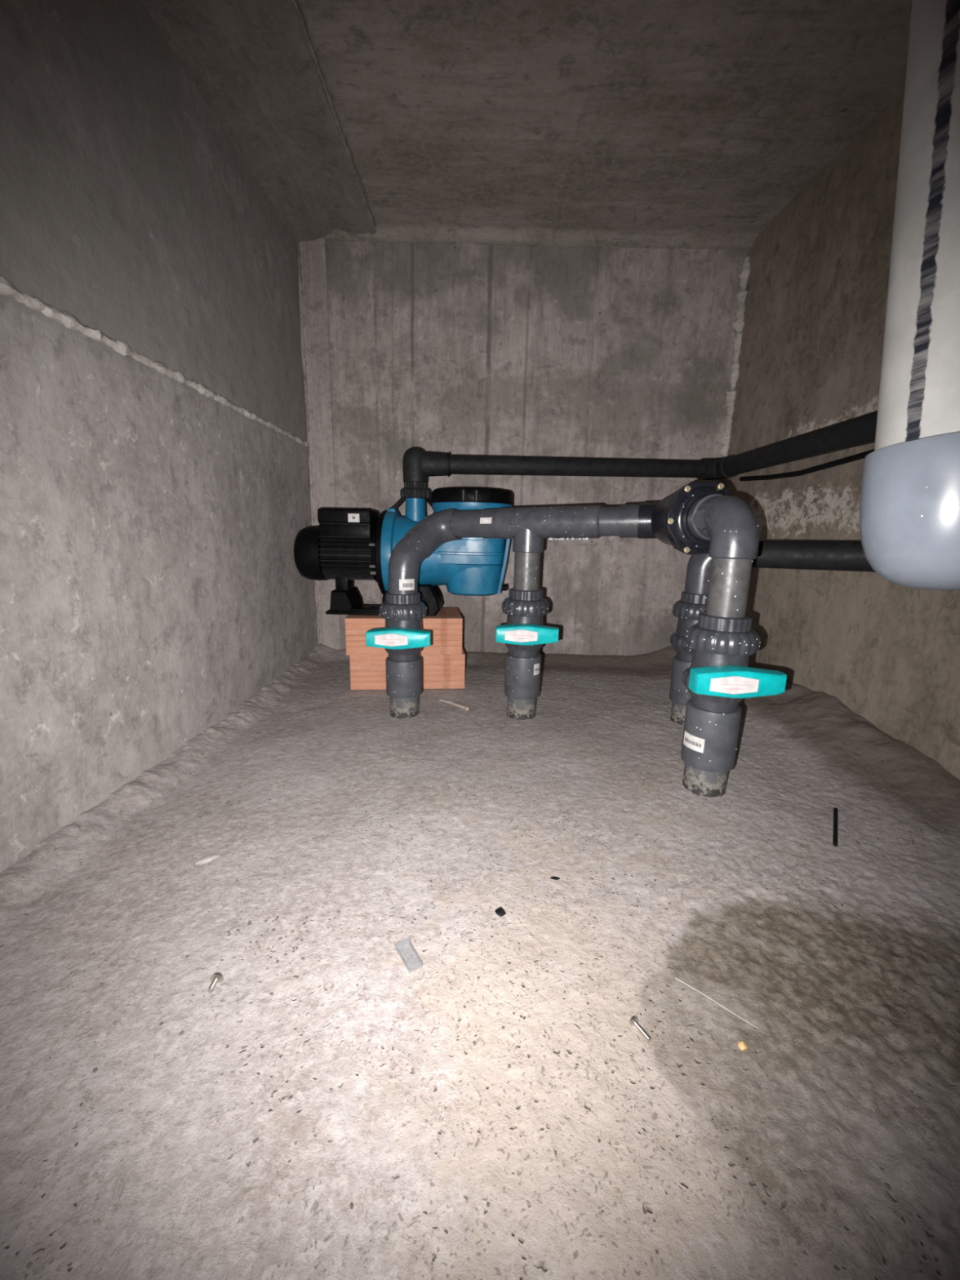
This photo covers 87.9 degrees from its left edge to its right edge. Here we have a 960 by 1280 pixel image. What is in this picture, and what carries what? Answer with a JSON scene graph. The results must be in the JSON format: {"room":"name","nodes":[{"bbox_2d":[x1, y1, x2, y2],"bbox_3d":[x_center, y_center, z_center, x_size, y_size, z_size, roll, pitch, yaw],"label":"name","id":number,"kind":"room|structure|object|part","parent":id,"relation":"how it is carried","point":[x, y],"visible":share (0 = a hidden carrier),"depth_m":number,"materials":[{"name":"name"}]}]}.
{"room":"pool pump room","nodes":[
{"label":"pool pump room","id":0,"kind":"room"},
{"bbox_2d":[0,0,318,872],"bbox_3d":[-0.563,-0.275,0.250,0.012,1.350,2.840,1,12,0],"label":"wall","id":1,"kind":"structure","parent":0,"point":[152,585],"depth_m":0.79,"materials":[{"name":"concrete"}]},
{"bbox_2d":[0,275,309,447],"bbox_3d":[-0.560,-0.339,0.246,0.023,0.025,2.783,1,12,0],"label":"wall joint seam","id":2,"kind":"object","parent":1,"relation":"attached to","point":[6,289],"depth_m":0.76,"materials":[{"name":"grey concrete"}]},
{"bbox_2d":[142,0,376,244],"bbox_3d":[-0.430,-0.903,0.115,0.257,0.040,2.800,1,12,0],"label":"beam","id":3,"kind":"structure","parent":1,"relation":"attached to","point":[251,62],"depth_m":1.01,"materials":[{"name":"concrete"}]},
{"bbox_2d":[0,643,959,1279],"bbox_3d":[0.167,0.312,0.373,1.520,0.113,2.840,1,12,0],"label":"floor","id":4,"kind":"structure","parent":0,"point":[239,1144],"depth_m":0.47,"materials":[{"name":"concrete"}]},
{"bbox_2d":[194,853,219,864],"bbox_3d":[-0.358,0.289,0.654,0.030,0.008,0.014,-9,16,-39],"label":"chip","id":5,"kind":"object","parent":4,"relation":"on","point":[209,858],"visible":1,"depth_m":0.65,"materials":[{"name":"white"}]},
{"bbox_2d":[207,973,222,992],"bbox_3d":[-0.254,0.328,0.475,0.012,0.011,0.016,1,12,-2],"label":"screw","id":6,"kind":"object","parent":4,"relation":"on","point":[216,978],"visible":1,"depth_m":0.48,"materials":[{"name":"silver metal"}]},
{"bbox_2d":[209,973,222,983],"bbox_3d":[-0.254,0.327,0.479,0.012,0.011,0.002,1,12,-2],"label":"washer","id":7,"kind":"object","parent":6,"relation":"in","point":[220,977],"depth_m":0.48,"materials":[{"name":"silver metal"}]},
{"bbox_2d":[385,656,422,718],"bbox_3d":[-0.181,0.119,1.192,0.085,0.158,0.086,1,12,0],"label":"pipe","id":8,"kind":"object","parent":4,"relation":"on","point":[403,678],"visible":0.93,"depth_m":1.16,"materials":[{"name":"plastic"}]},
{"bbox_2d":[365,591,431,661],"bbox_3d":[-0.178,-0.027,1.146,0.140,0.161,0.139,1,12,0],"label":"valve","id":9,"kind":"object","parent":8,"relation":"on","point":[403,638],"visible":0.98,"depth_m":1.10,"materials":[{"name":"teal plastic"}]},
{"bbox_3d":[-0.193,0.000,1.083,0.072,0.029,0.004,1,12,0],"label":"label plate","id":10,"kind":"part","parent":9,"relation":"part of","materials":[{"name":"white paper"}]},
{"bbox_3d":[-0.179,-0.003,1.099,0.140,0.045,0.034,1,12,0],"label":"handle","id":11,"kind":"part","parent":9,"relation":"part of","materials":[{"name":"teal plastic"}]},
{"bbox_2d":[387,504,639,594],"bbox_3d":[0.079,-0.199,1.131,0.566,0.211,0.166,3,12,9],"label":"pipe manifold","id":12,"kind":"object","parent":9,"relation":"on","point":[527,527],"visible":0.98,"depth_m":1.11,"materials":[{"name":"grey plastic"}]},
{"bbox_2d":[403,582,413,587],"bbox_3d":[-0.160,-0.122,1.110,0.024,0.009,0.003,-5,14,-28],"label":"print","id":13,"kind":"object","parent":12,"relation":"on","point":[405,584],"depth_m":1.11,"materials":[{"name":"grey paper"}]},
{"bbox_2d":[637,480,730,555],"bbox_3d":[0.388,-0.234,0.965,0.133,0.129,0.208,0,12,-7],"label":"valve","id":14,"kind":"object","parent":12,"relation":"attached to","point":[666,520],"visible":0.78,"depth_m":0.89,"materials":[{"name":"black plastic"}]},
{"bbox_2d":[385,656,422,698],"bbox_3d":[-0.181,0.085,1.185,0.085,0.089,0.085,1,12,0],"label":"socket","id":15,"kind":"object","parent":8,"relation":"attached to","point":[403,678],"depth_m":1.15,"materials":[{"name":"plastic"}]},
{"bbox_2d":[349,646,465,689],"bbox_3d":[-0.208,0.067,1.467,0.312,0.098,0.204,0,12,-6],"label":"brick","id":16,"kind":"object","parent":4,"relation":"on","point":[367,672],"visible":0.58,"depth_m":1.37,"materials":[{"name":"ceramic"}]},
{"bbox_2d":[345,607,462,655],"bbox_3d":[-0.215,-0.030,1.444,0.312,0.100,0.204,0,12,-7],"label":"brick","id":17,"kind":"object","parent":16,"relation":"on","point":[446,627],"visible":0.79,"depth_m":1.35,"materials":[{"name":"ceramic"}]},
{"bbox_2d":[293,488,512,616],"bbox_3d":[-0.209,-0.253,1.418,0.596,0.344,0.274,1,12,0],"label":"pump","id":18,"kind":"object","parent":17,"relation":"on","point":[347,545],"visible":0.78,"depth_m":1.33,"materials":[{"name":"black paint"}]},
{"bbox_3d":[-0.361,-0.341,1.377,0.143,0.040,0.114,1,12,0],"label":"box lid","id":19,"kind":"part","parent":18,"relation":"part of","materials":[{"name":"black plastic"}]},
{"bbox_3d":[-0.022,-0.392,1.368,0.224,0.041,0.224,1,12,0],"label":"strainer lid","id":20,"kind":"part","parent":18,"relation":"part of","materials":[{"name":"black plastic"}]},
{"bbox_2d":[400,410,877,499],"bbox_3d":[0.274,-0.203,0.204,0.993,0.145,2.707,1,12,0],"label":"pipe","id":21,"kind":"object","parent":18,"relation":"attached to","point":[418,464],"visible":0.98,"depth_m":1.35,"materials":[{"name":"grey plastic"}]},
{"bbox_2d":[394,937,422,973],"bbox_3d":[-0.073,0.323,0.510,0.017,0.006,0.036,-6,14,-31],"label":"clip","id":22,"kind":"object","parent":4,"relation":"on","point":[406,952],"visible":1,"depth_m":0.51,"materials":[{"name":"white plastic"}]},
{"bbox_2d":[439,698,468,711],"bbox_3d":[-0.064,0.163,1.260,0.012,0.012,0.104,-11,17,-44],"label":"twig","id":23,"kind":"object","parent":4,"relation":"on","point":[464,708],"visible":1,"depth_m":1.25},
{"bbox_2d":[48,657,933,1253],"bbox_3d":[0.161,0.200,1.004,1.189,0.062,1.442,1,12,0],"label":"debris","id":24,"kind":"object","parent":4,"relation":"on","point":[887,1186],"visible":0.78,"depth_m":0.52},
{"bbox_2d":[494,906,506,916],"bbox_3d":[0.024,0.315,0.577,0.013,0.006,0.014,-5,14,-28],"label":"fragment","id":25,"kind":"object","parent":4,"relation":"on","point":[500,912],"visible":1,"depth_m":0.57,"materials":[{"name":"black stone"}]},
{"bbox_2d":[504,651,541,719],"bbox_3d":[0.102,0.118,1.201,0.085,0.173,0.085,1,12,0],"label":"pipe","id":26,"kind":"object","parent":4,"relation":"on","point":[522,675],"visible":0.87,"depth_m":1.16,"materials":[{"name":"plastic"}]},
{"bbox_2d":[495,587,559,657],"bbox_3d":[0.105,-0.036,1.153,0.140,0.161,0.139,1,12,0],"label":"valve","id":27,"kind":"object","parent":26,"relation":"on","point":[524,633],"visible":0.98,"depth_m":1.11,"materials":[{"name":"teal plastic"}]},
{"bbox_3d":[0.090,-0.009,1.090,0.072,0.029,0.004,1,12,0],"label":"label plate","id":28,"kind":"part","parent":27,"relation":"part of","materials":[{"name":"white paper"}]},
{"bbox_3d":[0.104,-0.012,1.106,0.140,0.045,0.034,1,12,0],"label":"handle","id":29,"kind":"part","parent":27,"relation":"part of","materials":[{"name":"teal plastic"}]},
{"bbox_2d":[550,876,559,879],"bbox_3d":[0.097,0.306,0.639,0.013,0.004,0.007,0,12,-6],"label":"fragment","id":30,"kind":"object","parent":4,"relation":"on","point":[551,877],"visible":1,"depth_m":0.64,"materials":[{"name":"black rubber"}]},
{"bbox_2d":[629,1015,651,1041],"bbox_3d":[0.143,0.346,0.442,0.009,0.008,0.021,-5,14,-27],"label":"screw","id":31,"kind":"object","parent":4,"relation":"on","point":[633,1020],"visible":1,"depth_m":0.44,"materials":[{"name":"silver metal"}]},
{"bbox_2d":[669,655,691,725],"bbox_3d":[0.493,0.128,1.176,0.085,0.173,0.085,1,12,0],"label":"pipe","id":32,"kind":"object","parent":4,"relation":"on","point":[679,694],"visible":0.42,"depth_m":1.15,"materials":[{"name":"plastic"}]},
{"bbox_2d":[670,591,707,662],"bbox_3d":[0.514,-0.029,1.148,0.143,0.161,0.139,1,12,0],"label":"valve","id":33,"kind":"object","parent":32,"relation":"on","point":[687,609],"visible":0.45,"depth_m":1.11,"materials":[{"name":"grey plastic"}]},
{"bbox_2d":[684,540,875,594],"bbox_3d":[0.663,-0.138,0.999,0.470,0.129,0.098,11,16,38],"label":"pipe","id":34,"kind":"object","parent":33,"relation":"attached to","point":[848,556],"visible":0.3,"depth_m":1.00,"materials":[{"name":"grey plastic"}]},
{"bbox_2d":[680,698,742,797],"bbox_3d":[0.393,0.193,0.857,0.086,0.172,0.086,1,12,0],"label":"pipe","id":35,"kind":"object","parent":4,"relation":"on","point":[709,738],"visible":0.91,"depth_m":0.82,"materials":[{"name":"plastic"}]},
{"bbox_2d":[681,611,786,712],"bbox_3d":[0.396,0.041,0.810,0.140,0.161,0.139,1,12,0],"label":"valve","id":36,"kind":"object","parent":35,"relation":"on","point":[718,677],"visible":1,"depth_m":0.77,"materials":[{"name":"teal plastic"}]},
{"bbox_2d":[688,493,759,617],"bbox_3d":[0.395,-0.137,0.824,0.083,0.208,0.141,1,12,0],"label":"pipe elbow","id":37,"kind":"object","parent":36,"relation":"on","point":[730,523],"visible":1,"depth_m":0.77,"materials":[{"name":"grey plastic"}]},
{"bbox_3d":[0.382,0.068,0.747,0.072,0.029,0.004,1,12,0],"label":"label plate","id":38,"kind":"part","parent":36,"relation":"part of","materials":[{"name":"white paper"}]},
{"bbox_3d":[0.396,0.065,0.763,0.140,0.045,0.034,1,12,0],"label":"handle","id":39,"kind":"part","parent":36,"relation":"part of","materials":[{"name":"teal plastic"}]},
{"bbox_2d":[675,977,758,1028],"bbox_3d":[0.224,0.344,0.474,0.076,0.002,0.002,12,16,42],"label":"straw","id":40,"kind":"object","parent":4,"relation":"on","point":[675,977],"visible":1,"depth_m":0.47,"materials":[{"name":"grey"}]},
{"bbox_2d":[737,1040,748,1051],"bbox_3d":[0.228,0.352,0.430,0.009,0.007,0.007,1,12,0],"label":"pebble","id":41,"kind":"object","parent":4,"relation":"on","point":[742,1045],"visible":1,"depth_m":0.43,"materials":[{"name":"yellow stone"}]},
{"bbox_2d":[832,807,837,846],"bbox_3d":[0.540,0.282,0.756,0.006,0.006,0.119,10,15,34],"label":"rod","id":42,"kind":"object","parent":4,"relation":"on","point":[835,810],"visible":1,"depth_m":0.74,"materials":[{"name":"black rubber"}]},
{"bbox_2d":[297,240,748,655],"bbox_3d":[0.145,-0.554,1.620,1.460,1.350,0.008,1,12,0],"label":"wall","id":43,"kind":"structure","parent":0,"point":[454,348],"depth_m":1.56,"materials":[{"name":"concrete"}]},
{"bbox_2d":[298,241,321,641],"bbox_3d":[-0.545,-0.597,1.610,0.017,1.232,0.017,10,15,35],"label":"trim","id":44,"kind":"structure","parent":43,"relation":"attached to","point":[302,275],"depth_m":1.57,"materials":[{"name":"grey concrete"}]},
{"bbox_2d":[302,238,341,649],"bbox_3d":[-0.508,-0.571,1.626,0.068,1.314,0.026,1,12,0],"label":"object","id":45,"kind":"structure","parent":43,"relation":"attached to","point":[314,256],"depth_m":1.57,"materials":[{"name":"grey concrete"}]},
{"bbox_2d":[297,0,912,250],"bbox_3d":[0.152,-0.895,0.114,1.460,0.033,2.840,1,12,0],"label":"ceiling","id":46,"kind":"structure","parent":0,"point":[685,124],"depth_m":1.03,"materials":[{"name":"grey concrete"}]},
{"bbox_2d":[292,0,376,232],"bbox_3d":[-0.311,-0.908,0.124,0.012,0.012,2.721,1,12,0],"label":"trim","id":47,"kind":"structure","parent":46,"relation":"attached to","point":[300,18],"depth_m":1.01,"materials":[{"name":"grey concrete"}]},
{"bbox_2d":[859,0,959,590],"bbox_3d":[0.403,-0.516,0.376,0.128,0.950,0.194,-4,13,-22],"label":"pipe","id":48,"kind":"object","parent":46,"relation":"hanging from","point":[909,503],"visible":1,"depth_m":0.40,"materials":[{"name":"grey plastic"}]},
{"bbox_2d":[722,91,959,779],"bbox_3d":[0.831,-0.246,0.251,0.023,1.350,2.841,1,12,-2],"label":"wall","id":49,"kind":"structure","parent":0,"point":[810,357],"depth_m":1.15,"materials":[{"name":"concrete"}]},
{"bbox_2d":[720,257,750,457],"bbox_3d":[0.794,-0.833,1.552,0.044,0.635,0.043,8,14,27],"label":"trim","id":50,"kind":"structure","parent":49,"relation":"attached to","point":[739,322],"depth_m":1.53,"materials":[{"name":"grey concrete"}]},
{"bbox_2d":[739,448,874,481],"bbox_3d":[0.769,-0.192,0.155,0.030,0.040,2.611,1,12,-1],"label":"power cable","id":51,"kind":"object","parent":49,"relation":"attached to","point":[860,455],"visible":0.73,"depth_m":1.15,"materials":[{"name":"black rubber"}]}
]}

